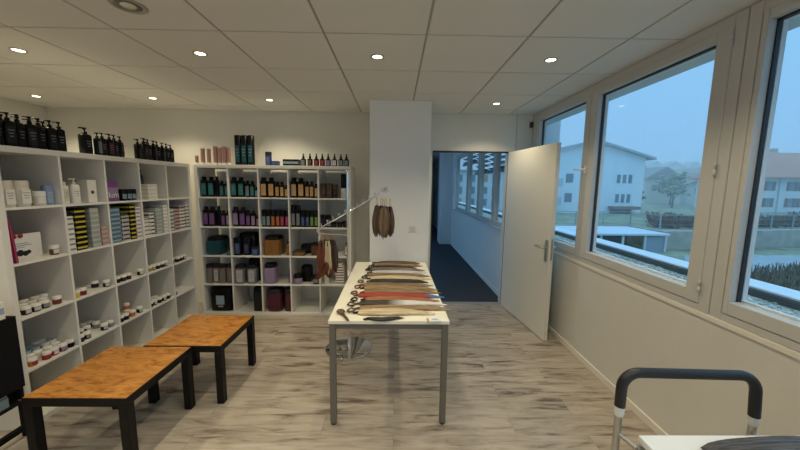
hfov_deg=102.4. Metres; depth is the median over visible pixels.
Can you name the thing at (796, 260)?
shrub
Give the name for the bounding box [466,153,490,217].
window
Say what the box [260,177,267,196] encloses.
bottle
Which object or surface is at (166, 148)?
pump bottle
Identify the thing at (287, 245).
bottle
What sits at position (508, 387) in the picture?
floor
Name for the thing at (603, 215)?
fence
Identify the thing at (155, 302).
jar
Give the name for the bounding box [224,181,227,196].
bottle
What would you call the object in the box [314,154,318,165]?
dropper bottle
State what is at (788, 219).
shrub
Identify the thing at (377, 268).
hair weft
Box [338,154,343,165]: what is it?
dropper bottle
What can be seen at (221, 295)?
pack
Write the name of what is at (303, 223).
bottle
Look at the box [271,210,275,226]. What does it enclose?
bottle
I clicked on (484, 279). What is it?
trim
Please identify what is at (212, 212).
bottle
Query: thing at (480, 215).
window
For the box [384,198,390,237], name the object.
hair tress
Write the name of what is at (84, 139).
pump bottle
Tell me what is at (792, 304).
roof parapet
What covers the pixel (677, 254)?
terrain
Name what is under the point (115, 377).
coffee table
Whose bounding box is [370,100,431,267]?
wall pillar
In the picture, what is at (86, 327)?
jar
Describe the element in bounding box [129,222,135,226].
product box
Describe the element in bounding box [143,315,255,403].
coffee table
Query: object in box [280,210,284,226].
bottle
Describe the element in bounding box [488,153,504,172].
blind
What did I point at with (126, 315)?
jar
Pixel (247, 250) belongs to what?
product box
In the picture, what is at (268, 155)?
product box
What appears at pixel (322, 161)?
dropper bottle
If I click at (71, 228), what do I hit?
product box
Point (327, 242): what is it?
hair tress
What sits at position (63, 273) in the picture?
shelf unit
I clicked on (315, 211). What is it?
bottle
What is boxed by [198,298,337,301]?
baseboard
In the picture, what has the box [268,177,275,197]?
bottle
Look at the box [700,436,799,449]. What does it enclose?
grey hairpiece
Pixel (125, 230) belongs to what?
product box
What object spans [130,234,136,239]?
product box
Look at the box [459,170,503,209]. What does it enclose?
office block
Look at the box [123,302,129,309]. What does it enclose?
jar
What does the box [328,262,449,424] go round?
work table
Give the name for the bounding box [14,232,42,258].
photo card
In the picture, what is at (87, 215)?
product box
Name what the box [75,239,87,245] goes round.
product box
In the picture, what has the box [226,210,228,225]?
bottle
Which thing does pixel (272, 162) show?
product box
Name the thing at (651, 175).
house
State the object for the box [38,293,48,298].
jar
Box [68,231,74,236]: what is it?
product box
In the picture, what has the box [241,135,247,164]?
spray can
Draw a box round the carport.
[555,226,670,251]
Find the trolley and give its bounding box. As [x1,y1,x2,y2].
[611,367,762,449]
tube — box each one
[195,155,198,163]
[200,148,204,163]
[206,148,210,163]
[213,146,217,164]
[217,147,221,164]
[222,146,226,164]
[226,147,230,164]
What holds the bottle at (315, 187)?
on the shelf unit at (242, 305)
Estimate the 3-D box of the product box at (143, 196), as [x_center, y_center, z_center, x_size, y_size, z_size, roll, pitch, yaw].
[-2.506,-0.275,3.159,0.161,0.035,0.121,1,7,-1]
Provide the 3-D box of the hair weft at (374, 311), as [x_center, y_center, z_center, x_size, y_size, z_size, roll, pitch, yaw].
[-0.041,0.590,2.199,0.567,0.029,0.107,0,7,-3]
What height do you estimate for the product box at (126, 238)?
0.036 m
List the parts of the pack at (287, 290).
lid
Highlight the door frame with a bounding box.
[430,151,508,301]
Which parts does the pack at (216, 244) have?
lid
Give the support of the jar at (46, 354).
on the shelf unit at (63, 273)
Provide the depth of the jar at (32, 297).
2.26 m
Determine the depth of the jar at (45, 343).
2.32 m
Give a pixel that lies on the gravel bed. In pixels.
(784, 309)
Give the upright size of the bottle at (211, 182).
0.235 m
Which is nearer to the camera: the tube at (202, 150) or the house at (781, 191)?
the tube at (202, 150)
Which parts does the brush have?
handle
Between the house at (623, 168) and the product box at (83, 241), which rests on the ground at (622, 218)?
the house at (623, 168)
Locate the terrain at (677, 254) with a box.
[619,242,799,274]
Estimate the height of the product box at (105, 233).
0.037 m
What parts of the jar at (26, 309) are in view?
lid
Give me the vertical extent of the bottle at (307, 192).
0.195 m
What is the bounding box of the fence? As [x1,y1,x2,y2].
[499,210,794,229]
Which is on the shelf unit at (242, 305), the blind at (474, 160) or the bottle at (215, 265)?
the bottle at (215, 265)
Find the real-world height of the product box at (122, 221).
0.036 m
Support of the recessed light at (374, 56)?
in the ceiling at (459, 56)
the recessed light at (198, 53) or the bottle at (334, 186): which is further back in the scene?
the bottle at (334, 186)
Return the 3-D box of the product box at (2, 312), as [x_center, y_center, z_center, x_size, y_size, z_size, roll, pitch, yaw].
[-2.378,0.516,1.824,0.063,0.105,0.171,1,7,-1]
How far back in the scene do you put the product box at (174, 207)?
3.53 m
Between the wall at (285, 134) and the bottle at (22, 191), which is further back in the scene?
the wall at (285, 134)
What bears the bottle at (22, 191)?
on the shelf unit at (63, 273)
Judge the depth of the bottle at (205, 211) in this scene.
3.83 m
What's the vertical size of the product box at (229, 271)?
0.235 m
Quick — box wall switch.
[409,225,415,231]
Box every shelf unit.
[0,145,198,429]
[193,164,354,315]
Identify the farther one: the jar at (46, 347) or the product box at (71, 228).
the product box at (71, 228)
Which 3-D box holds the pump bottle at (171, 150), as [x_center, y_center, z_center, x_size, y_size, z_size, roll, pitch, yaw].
[-2.459,-0.764,3.444,0.045,0.185,0.064,2,7,11]
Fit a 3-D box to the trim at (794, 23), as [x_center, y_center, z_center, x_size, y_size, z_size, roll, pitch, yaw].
[1.904,-2.030,8.236,0.210,0.340,23.200,1,7,-1]
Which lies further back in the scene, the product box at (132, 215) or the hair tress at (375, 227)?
the hair tress at (375, 227)
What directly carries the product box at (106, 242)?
on the shelf unit at (63, 273)
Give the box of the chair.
[0,316,25,446]
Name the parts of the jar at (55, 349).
lid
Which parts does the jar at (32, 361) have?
lid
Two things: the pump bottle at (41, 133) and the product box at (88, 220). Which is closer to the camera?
the pump bottle at (41, 133)
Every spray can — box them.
[234,135,241,164]
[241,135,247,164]
[247,135,254,164]
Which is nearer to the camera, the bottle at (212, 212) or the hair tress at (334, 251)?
the hair tress at (334, 251)
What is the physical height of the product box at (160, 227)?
0.036 m
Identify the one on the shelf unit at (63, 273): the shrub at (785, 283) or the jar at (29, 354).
the jar at (29, 354)
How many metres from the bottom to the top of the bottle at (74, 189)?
0.185 m
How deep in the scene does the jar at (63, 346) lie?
2.31 m
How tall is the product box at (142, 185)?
0.035 m
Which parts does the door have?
handle, lock plate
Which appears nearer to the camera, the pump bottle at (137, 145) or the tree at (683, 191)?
the pump bottle at (137, 145)
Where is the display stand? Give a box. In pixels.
[316,170,388,359]
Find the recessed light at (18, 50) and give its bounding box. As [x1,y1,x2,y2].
[8,47,28,53]
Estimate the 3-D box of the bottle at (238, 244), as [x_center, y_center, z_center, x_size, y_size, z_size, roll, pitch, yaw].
[-1.961,0.257,3.897,0.085,0.215,0.065,1,7,-1]
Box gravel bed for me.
[459,205,799,317]
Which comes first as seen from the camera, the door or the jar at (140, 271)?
the jar at (140, 271)
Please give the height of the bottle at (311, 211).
0.200 m
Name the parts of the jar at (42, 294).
lid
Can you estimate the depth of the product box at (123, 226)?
2.81 m
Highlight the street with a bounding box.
[684,255,799,271]
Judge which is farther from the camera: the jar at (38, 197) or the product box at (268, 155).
the product box at (268, 155)
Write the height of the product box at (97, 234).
0.038 m
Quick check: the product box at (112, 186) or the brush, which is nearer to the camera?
the brush
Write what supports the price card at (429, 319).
on the work table at (336, 321)
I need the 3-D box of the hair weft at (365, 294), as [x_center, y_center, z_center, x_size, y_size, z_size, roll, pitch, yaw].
[-0.009,0.549,2.530,0.717,0.029,0.105,1,7,-1]
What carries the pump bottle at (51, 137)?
on the shelf unit at (63, 273)
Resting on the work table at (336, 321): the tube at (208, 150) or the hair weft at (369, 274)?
the hair weft at (369, 274)
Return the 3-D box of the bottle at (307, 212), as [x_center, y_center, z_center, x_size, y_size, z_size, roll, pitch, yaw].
[-1.112,-0.076,3.873,0.052,0.200,0.040,1,7,-1]
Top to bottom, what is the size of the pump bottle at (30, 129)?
0.208 m
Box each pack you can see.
[206,235,228,254]
[211,285,233,310]
[253,286,261,310]
[264,234,283,255]
[264,262,277,283]
[268,286,284,311]
[285,286,290,310]
[301,264,312,281]
[311,242,318,254]
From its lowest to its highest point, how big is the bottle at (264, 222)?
0.205 m
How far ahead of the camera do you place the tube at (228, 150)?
3.74 m
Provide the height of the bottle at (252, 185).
0.190 m
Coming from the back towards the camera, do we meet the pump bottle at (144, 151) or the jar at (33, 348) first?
the pump bottle at (144, 151)
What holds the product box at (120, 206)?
on the product box at (129, 211)
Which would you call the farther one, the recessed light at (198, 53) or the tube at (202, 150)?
the tube at (202, 150)
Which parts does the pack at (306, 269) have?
lid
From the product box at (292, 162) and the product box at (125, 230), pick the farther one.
the product box at (292, 162)
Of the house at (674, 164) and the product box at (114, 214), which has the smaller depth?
the product box at (114, 214)
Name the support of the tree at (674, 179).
on the ground at (622, 218)
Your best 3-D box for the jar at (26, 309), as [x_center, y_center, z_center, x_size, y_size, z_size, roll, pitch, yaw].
[-2.444,0.556,2.100,0.049,0.054,0.050,0,7,-9]
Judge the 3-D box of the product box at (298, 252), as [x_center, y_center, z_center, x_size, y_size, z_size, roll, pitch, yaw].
[-1.230,0.339,3.958,0.141,0.055,0.121,1,7,-1]
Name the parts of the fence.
post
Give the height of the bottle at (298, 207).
0.265 m
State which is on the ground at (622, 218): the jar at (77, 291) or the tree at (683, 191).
the tree at (683, 191)
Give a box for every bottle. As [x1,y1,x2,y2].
[0,112,17,146]
[0,120,4,144]
[2,180,16,206]
[10,114,26,146]
[12,180,31,205]
[21,116,38,148]
[32,118,46,149]
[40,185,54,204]
[43,120,57,150]
[52,121,66,151]
[63,182,69,203]
[68,178,80,202]
[78,127,92,153]
[93,132,102,154]
[98,132,107,155]
[105,133,114,155]
[110,135,118,156]
[117,136,124,156]
[133,139,140,158]
[140,138,148,159]
[140,169,143,183]
[145,139,152,159]
[151,140,157,160]
[154,141,160,160]
[160,143,165,161]
[163,143,169,161]
[167,145,174,161]
[200,177,208,196]
[203,206,208,225]
[208,177,214,196]
[209,206,216,225]
[215,176,219,196]
[216,206,221,225]
[219,181,224,196]
[221,210,225,225]
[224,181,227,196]
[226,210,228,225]
[230,177,237,196]
[232,207,239,225]
[237,177,244,196]
[239,207,246,226]
[245,181,249,196]
[246,210,250,226]
[250,181,254,196]
[251,211,255,226]
[256,215,258,226]
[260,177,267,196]
[262,209,266,226]
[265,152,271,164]
[266,209,270,226]
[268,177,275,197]
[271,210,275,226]
[275,182,279,197]
[276,210,279,226]
[280,182,284,197]
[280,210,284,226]
[284,185,287,197]
[285,210,288,226]
[286,241,288,254]
[290,178,297,197]
[291,205,295,226]
[296,205,300,226]
[297,178,304,197]
[301,153,305,165]
[301,210,305,226]
[305,181,309,197]
[305,210,309,226]
[307,154,312,165]
[309,181,313,197]
[310,210,313,226]
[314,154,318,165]
[314,184,317,197]
[314,210,317,226]
[320,154,324,165]
[320,183,325,197]
[321,215,325,226]
[324,274,328,283]
[326,154,330,165]
[326,183,331,197]
[326,215,331,226]
[332,154,336,165]
[332,184,337,197]
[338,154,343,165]
[341,174,345,197]
[344,154,348,165]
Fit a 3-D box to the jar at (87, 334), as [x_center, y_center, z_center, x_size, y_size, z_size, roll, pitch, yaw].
[-2.446,0.859,2.511,0.049,0.054,0.050,0,7,-3]
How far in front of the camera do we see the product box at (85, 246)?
2.44 m
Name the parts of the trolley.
rail, padded handle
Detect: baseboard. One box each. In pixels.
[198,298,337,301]
[548,325,667,434]
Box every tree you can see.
[653,171,690,207]
[658,177,687,204]
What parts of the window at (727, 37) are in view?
sash, handle, sash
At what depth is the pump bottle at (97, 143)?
2.58 m
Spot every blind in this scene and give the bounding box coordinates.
[463,155,477,166]
[475,153,490,174]
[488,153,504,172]
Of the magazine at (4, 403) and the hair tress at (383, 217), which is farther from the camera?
the hair tress at (383, 217)
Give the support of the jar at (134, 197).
on the shelf unit at (63, 273)
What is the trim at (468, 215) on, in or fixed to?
attached to the wall at (479, 242)
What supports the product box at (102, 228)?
on the product box at (105, 233)
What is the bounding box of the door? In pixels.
[500,142,560,340]
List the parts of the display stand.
arm, plate, slanted arm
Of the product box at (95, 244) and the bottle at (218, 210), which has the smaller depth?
the product box at (95, 244)
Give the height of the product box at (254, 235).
0.260 m
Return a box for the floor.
[0,224,656,449]
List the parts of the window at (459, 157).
frame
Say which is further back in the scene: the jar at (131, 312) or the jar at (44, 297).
the jar at (131, 312)
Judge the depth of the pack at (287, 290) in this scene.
3.96 m
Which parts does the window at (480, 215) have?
frame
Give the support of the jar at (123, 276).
on the shelf unit at (63, 273)
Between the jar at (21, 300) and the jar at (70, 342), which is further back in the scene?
the jar at (70, 342)
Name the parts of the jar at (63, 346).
lid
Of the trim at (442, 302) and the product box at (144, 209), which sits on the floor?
the trim at (442, 302)
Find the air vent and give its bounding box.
[107,0,148,14]
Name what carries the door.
in the wall at (285, 134)
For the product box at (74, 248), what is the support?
on the shelf unit at (63, 273)
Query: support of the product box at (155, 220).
on the product box at (156, 224)
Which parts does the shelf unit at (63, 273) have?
panel, panel, panel, panel, panel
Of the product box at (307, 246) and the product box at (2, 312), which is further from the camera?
the product box at (307, 246)
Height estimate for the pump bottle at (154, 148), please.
0.198 m
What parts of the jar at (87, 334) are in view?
lid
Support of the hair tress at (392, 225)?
hanging from the display stand
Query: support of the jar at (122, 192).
on the shelf unit at (63, 273)
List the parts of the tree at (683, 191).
crown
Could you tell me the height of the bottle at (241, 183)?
0.235 m
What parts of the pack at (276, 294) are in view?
lid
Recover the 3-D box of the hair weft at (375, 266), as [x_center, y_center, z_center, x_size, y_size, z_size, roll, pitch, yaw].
[-0.084,0.440,3.397,0.520,0.027,0.087,1,7,-1]
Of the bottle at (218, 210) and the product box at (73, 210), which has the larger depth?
the bottle at (218, 210)
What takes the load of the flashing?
on the roof parapet
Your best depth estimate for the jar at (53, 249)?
2.25 m
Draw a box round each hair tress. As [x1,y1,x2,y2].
[314,260,328,279]
[317,240,324,271]
[324,235,331,274]
[326,265,333,277]
[331,236,338,272]
[372,198,379,236]
[378,199,387,238]
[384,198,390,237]
[388,199,394,236]
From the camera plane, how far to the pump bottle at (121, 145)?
2.80 m
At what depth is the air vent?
1.67 m
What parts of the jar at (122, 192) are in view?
lid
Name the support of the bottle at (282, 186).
on the shelf unit at (242, 305)
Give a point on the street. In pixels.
(763, 260)
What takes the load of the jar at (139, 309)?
on the shelf unit at (63, 273)
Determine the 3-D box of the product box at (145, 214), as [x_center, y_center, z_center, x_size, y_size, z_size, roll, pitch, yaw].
[-2.488,-0.100,3.123,0.151,0.036,0.054,1,7,-1]
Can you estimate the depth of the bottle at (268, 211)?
3.84 m
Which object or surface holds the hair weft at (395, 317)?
on the work table at (336, 321)
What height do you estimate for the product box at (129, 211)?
0.038 m
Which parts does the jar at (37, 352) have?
lid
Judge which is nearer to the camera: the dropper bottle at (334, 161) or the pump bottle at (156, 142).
the pump bottle at (156, 142)
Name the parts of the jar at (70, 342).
lid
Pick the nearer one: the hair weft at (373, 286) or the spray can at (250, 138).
the hair weft at (373, 286)
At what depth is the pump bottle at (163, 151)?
3.31 m
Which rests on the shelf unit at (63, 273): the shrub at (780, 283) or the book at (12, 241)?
the book at (12, 241)
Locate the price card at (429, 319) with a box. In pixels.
[426,317,441,321]
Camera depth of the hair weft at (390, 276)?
2.97 m
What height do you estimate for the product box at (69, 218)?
0.037 m
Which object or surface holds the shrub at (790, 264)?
on the terrain at (677, 254)
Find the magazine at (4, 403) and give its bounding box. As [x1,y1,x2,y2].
[0,397,8,411]
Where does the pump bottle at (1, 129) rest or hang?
on the shelf unit at (63, 273)
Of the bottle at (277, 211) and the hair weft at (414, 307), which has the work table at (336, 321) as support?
the hair weft at (414, 307)
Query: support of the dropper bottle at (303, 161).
on the shelf unit at (242, 305)
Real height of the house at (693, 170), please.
7.681 m
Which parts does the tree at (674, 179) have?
crown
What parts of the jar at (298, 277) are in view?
lid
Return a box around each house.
[501,141,656,213]
[641,167,685,203]
[645,161,661,166]
[658,161,683,168]
[672,168,700,173]
[679,173,699,204]
[682,161,700,167]
[687,148,799,212]
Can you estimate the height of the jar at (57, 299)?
0.054 m
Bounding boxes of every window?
[455,153,477,212]
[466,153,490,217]
[477,153,504,223]
[492,153,504,227]
[532,7,750,313]
[709,0,799,351]
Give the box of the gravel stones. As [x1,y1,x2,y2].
[554,235,797,314]
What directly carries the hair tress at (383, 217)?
hanging from the display stand
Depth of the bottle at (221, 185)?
3.80 m
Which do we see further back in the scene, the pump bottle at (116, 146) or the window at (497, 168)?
the window at (497, 168)
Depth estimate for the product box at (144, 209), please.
3.17 m
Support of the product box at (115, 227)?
on the product box at (117, 231)
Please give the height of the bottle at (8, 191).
0.165 m
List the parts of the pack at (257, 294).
lid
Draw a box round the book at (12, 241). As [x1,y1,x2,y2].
[7,220,18,263]
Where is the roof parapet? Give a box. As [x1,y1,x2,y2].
[459,203,799,310]
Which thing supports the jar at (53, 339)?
on the shelf unit at (63, 273)
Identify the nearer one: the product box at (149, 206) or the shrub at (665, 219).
the product box at (149, 206)
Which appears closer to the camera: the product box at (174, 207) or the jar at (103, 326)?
the jar at (103, 326)
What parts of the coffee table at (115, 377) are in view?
leg, table frame, leg, leg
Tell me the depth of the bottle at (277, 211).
3.85 m
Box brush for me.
[336,309,348,320]
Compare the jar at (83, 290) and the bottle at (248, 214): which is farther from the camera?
the bottle at (248, 214)
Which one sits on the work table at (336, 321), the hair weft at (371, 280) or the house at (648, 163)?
the hair weft at (371, 280)
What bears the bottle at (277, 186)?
on the shelf unit at (242, 305)
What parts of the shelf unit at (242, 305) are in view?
panel, panel, panel, panel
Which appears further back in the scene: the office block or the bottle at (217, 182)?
the office block
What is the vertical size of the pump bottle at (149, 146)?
0.200 m
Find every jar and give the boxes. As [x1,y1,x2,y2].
[18,299,28,302]
[20,305,31,314]
[25,344,32,349]
[26,300,36,304]
[26,353,34,357]
[27,356,37,366]
[29,295,39,299]
[30,302,41,311]
[30,345,39,351]
[31,191,46,204]
[31,340,41,345]
[32,349,42,358]
[37,296,46,301]
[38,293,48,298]
[39,299,49,308]
[39,341,48,348]
[41,349,51,359]
[42,345,51,350]
[47,338,56,344]
[48,245,59,254]
[49,346,58,355]
[50,341,59,345]
[51,295,61,304]
[57,342,67,351]
[65,338,74,347]
[75,289,79,297]
[78,287,86,295]
[82,324,90,330]
[82,330,90,338]
[86,319,93,326]
[90,280,98,287]
[92,320,99,328]
[100,322,107,330]
[102,279,110,286]
[106,319,113,327]
[118,189,126,200]
[119,274,125,281]
[122,312,128,319]
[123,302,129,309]
[124,272,131,279]
[126,189,131,199]
[128,309,135,316]
[131,189,136,199]
[136,306,142,312]
[137,268,143,274]
[151,299,157,304]
[161,295,166,300]
[294,273,302,283]
[313,274,318,283]
[331,222,336,226]
[337,222,342,227]
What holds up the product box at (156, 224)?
on the product box at (160, 227)
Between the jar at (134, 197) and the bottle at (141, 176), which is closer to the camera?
the jar at (134, 197)
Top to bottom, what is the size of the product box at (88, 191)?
0.175 m
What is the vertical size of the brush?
0.028 m
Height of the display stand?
1.744 m
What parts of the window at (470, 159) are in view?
frame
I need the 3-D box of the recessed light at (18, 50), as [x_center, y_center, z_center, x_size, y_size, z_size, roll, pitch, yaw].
[-2.686,-1.229,2.262,0.096,0.007,0.096,1,7,-1]
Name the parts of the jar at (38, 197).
lid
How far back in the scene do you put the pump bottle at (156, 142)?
3.26 m
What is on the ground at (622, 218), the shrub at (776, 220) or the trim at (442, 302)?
the shrub at (776, 220)
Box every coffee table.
[21,346,195,449]
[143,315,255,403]
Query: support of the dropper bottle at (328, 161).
on the shelf unit at (242, 305)
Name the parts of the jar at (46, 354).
lid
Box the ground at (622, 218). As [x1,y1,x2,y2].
[499,204,799,229]
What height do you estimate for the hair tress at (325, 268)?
0.201 m
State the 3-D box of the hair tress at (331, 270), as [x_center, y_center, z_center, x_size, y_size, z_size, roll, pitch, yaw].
[-0.674,0.419,3.082,0.084,0.188,0.039,3,7,17]
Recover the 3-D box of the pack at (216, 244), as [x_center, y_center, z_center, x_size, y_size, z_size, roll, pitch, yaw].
[-2.256,0.241,3.992,0.185,0.215,0.252,1,7,-1]
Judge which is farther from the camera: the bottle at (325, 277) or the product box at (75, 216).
the bottle at (325, 277)
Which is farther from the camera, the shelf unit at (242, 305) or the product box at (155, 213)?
the shelf unit at (242, 305)
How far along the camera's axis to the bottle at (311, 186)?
3.81 m
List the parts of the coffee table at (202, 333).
leg, leg, table frame, leg, leg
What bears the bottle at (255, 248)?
on the shelf unit at (242, 305)
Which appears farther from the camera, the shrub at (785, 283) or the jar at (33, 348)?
the shrub at (785, 283)
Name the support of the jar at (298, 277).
on the shelf unit at (242, 305)
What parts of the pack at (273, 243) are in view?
lid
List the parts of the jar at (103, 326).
lid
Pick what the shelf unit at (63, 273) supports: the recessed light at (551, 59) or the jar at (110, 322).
the jar at (110, 322)
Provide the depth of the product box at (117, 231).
2.73 m
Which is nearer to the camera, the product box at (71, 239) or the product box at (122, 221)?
the product box at (71, 239)
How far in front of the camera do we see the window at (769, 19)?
1.60 m
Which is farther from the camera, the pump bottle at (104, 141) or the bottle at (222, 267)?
the bottle at (222, 267)
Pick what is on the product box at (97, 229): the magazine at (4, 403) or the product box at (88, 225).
the product box at (88, 225)
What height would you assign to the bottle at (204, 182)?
0.235 m
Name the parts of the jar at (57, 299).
lid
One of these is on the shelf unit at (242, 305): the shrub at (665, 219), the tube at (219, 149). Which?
the tube at (219, 149)
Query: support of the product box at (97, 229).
on the product box at (97, 234)
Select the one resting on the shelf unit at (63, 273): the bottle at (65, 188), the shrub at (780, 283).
the bottle at (65, 188)
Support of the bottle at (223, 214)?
on the shelf unit at (242, 305)
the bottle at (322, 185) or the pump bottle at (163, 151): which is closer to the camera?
the pump bottle at (163, 151)
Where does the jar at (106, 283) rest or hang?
on the shelf unit at (63, 273)
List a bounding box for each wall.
[0,97,47,126]
[46,107,533,302]
[432,153,500,289]
[548,253,799,435]
[555,224,799,249]
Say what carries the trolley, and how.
on the floor
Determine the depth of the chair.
1.94 m
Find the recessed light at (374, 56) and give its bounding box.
[371,54,383,59]
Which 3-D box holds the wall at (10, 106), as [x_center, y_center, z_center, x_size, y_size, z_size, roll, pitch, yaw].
[-4.476,0.150,0.991,0.120,2.570,6.640,1,7,-1]
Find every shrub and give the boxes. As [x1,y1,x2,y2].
[644,211,686,228]
[673,214,694,227]
[750,268,799,290]
[750,275,799,290]
[751,263,799,288]
[758,214,786,227]
[765,214,799,226]
[766,262,799,277]
[784,260,799,271]
[787,211,799,217]
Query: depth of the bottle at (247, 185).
3.81 m
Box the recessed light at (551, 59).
[544,57,557,62]
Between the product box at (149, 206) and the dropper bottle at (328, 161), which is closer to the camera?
the product box at (149, 206)
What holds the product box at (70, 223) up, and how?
on the product box at (71, 228)
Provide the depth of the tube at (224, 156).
3.74 m
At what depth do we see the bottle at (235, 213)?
3.84 m
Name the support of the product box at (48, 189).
on the shelf unit at (63, 273)
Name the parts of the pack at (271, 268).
lid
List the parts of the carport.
post, panel, post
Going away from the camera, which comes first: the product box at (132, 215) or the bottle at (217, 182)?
the product box at (132, 215)
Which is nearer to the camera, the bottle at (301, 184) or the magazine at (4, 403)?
the magazine at (4, 403)
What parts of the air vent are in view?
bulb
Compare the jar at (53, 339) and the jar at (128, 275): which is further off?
the jar at (128, 275)
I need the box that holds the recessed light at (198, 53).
[192,51,207,56]
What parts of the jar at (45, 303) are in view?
lid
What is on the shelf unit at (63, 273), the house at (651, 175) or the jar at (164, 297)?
the jar at (164, 297)
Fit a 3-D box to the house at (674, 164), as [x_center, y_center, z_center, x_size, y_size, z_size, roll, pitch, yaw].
[134.123,-27.510,159.483,7.261,7.828,7.665,2,7,8]
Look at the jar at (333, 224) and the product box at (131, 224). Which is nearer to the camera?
the product box at (131, 224)
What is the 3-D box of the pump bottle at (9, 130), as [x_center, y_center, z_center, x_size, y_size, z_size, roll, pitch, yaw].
[-2.441,-0.595,2.001,0.045,0.208,0.064,2,7,11]
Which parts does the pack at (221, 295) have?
lid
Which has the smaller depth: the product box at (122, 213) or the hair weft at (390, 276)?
the product box at (122, 213)
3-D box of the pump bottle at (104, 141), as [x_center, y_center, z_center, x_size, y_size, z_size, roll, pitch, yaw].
[-2.450,-0.664,2.643,0.042,0.185,0.060,2,7,12]
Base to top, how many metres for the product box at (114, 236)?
0.036 m
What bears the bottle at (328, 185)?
on the shelf unit at (242, 305)
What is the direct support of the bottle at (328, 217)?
on the shelf unit at (242, 305)
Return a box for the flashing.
[459,202,799,301]
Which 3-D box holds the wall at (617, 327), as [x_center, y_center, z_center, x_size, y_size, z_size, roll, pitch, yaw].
[1.792,1.055,1.182,0.140,0.885,6.440,1,7,-1]
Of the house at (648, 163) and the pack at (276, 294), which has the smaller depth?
the pack at (276, 294)
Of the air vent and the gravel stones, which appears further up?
the air vent
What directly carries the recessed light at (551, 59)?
in the ceiling at (459, 56)
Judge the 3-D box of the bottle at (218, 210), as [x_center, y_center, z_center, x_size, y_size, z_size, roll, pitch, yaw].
[-2.171,-0.108,3.861,0.051,0.240,0.038,1,7,-1]
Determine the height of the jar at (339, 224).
0.065 m
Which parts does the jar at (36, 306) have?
lid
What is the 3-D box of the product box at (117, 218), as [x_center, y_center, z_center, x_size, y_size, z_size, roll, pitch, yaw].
[-2.484,-0.053,2.720,0.151,0.036,0.095,1,7,-1]
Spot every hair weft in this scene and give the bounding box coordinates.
[353,292,444,297]
[353,308,435,314]
[354,305,451,309]
[355,300,446,305]
[359,282,432,286]
[360,285,436,290]
[360,289,438,293]
[360,296,437,301]
[363,316,402,320]
[365,273,428,276]
[366,275,431,279]
[366,279,427,282]
[367,265,416,268]
[367,267,424,270]
[371,270,424,273]
[372,263,420,266]
[377,261,419,263]
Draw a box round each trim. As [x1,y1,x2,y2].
[442,302,499,303]
[451,243,497,295]
[452,209,500,230]
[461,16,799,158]
[546,120,560,144]
[553,250,799,359]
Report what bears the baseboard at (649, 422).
attached to the wall at (617, 327)
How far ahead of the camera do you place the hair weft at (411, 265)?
3.46 m
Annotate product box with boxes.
[0,302,5,319]
[66,208,84,213]
[67,216,72,221]
[67,221,73,226]
[68,226,73,231]
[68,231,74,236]
[69,236,75,241]
[70,246,76,251]
[71,213,84,219]
[73,219,85,224]
[74,224,85,229]
[74,229,86,234]
[75,234,87,239]
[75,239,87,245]
[76,244,87,250]
[78,180,97,202]
[84,208,97,212]
[85,213,98,217]
[85,217,98,222]
[86,222,99,227]
[86,227,99,232]
[87,232,100,237]
[88,236,100,242]
[88,241,101,246]
[100,226,107,231]
[100,231,107,235]
[101,235,107,240]
[101,240,108,244]
[107,180,118,200]
[109,208,118,212]
[110,212,119,216]
[110,216,119,221]
[111,221,120,225]
[111,225,120,229]
[112,204,134,208]
[112,229,120,234]
[112,233,121,238]
[113,237,121,242]
[119,209,134,213]
[119,211,126,215]
[120,216,128,219]
[120,220,128,224]
[121,224,128,228]
[121,228,129,232]
[122,232,129,236]
[122,236,130,240]
[127,213,135,217]
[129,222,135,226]
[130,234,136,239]
[141,184,156,187]
[141,188,156,191]
[142,192,157,194]
[142,195,157,198]
[143,208,160,211]
[143,212,161,215]
[143,213,153,216]
[148,205,166,208]
[154,219,162,222]
[154,222,162,226]
[155,226,162,230]
[169,206,183,208]
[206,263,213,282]
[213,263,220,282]
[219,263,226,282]
[226,263,231,282]
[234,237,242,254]
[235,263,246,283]
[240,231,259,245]
[243,238,251,254]
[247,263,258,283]
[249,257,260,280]
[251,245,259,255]
[271,161,279,164]
[283,159,300,165]
[293,249,306,255]
[301,243,311,252]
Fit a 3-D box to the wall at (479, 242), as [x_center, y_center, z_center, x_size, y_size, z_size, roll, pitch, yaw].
[1.321,-0.826,9.669,0.450,2.500,10.640,1,7,-1]
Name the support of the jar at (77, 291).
on the shelf unit at (63, 273)
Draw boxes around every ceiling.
[0,0,761,114]
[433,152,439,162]
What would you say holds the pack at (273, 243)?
on the shelf unit at (242, 305)
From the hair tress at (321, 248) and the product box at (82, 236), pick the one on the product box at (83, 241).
the product box at (82, 236)
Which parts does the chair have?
panel, panel, panel, floor rail, panel, leg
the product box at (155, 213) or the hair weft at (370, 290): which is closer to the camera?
the hair weft at (370, 290)
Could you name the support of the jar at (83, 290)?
on the shelf unit at (63, 273)
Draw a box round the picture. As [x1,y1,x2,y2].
[17,250,30,255]
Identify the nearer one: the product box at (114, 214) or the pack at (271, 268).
the product box at (114, 214)
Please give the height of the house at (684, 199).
6.924 m
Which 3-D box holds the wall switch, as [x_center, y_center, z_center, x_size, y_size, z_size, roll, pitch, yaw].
[0.139,0.043,3.650,0.082,0.082,0.012,1,7,-1]
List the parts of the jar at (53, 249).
lid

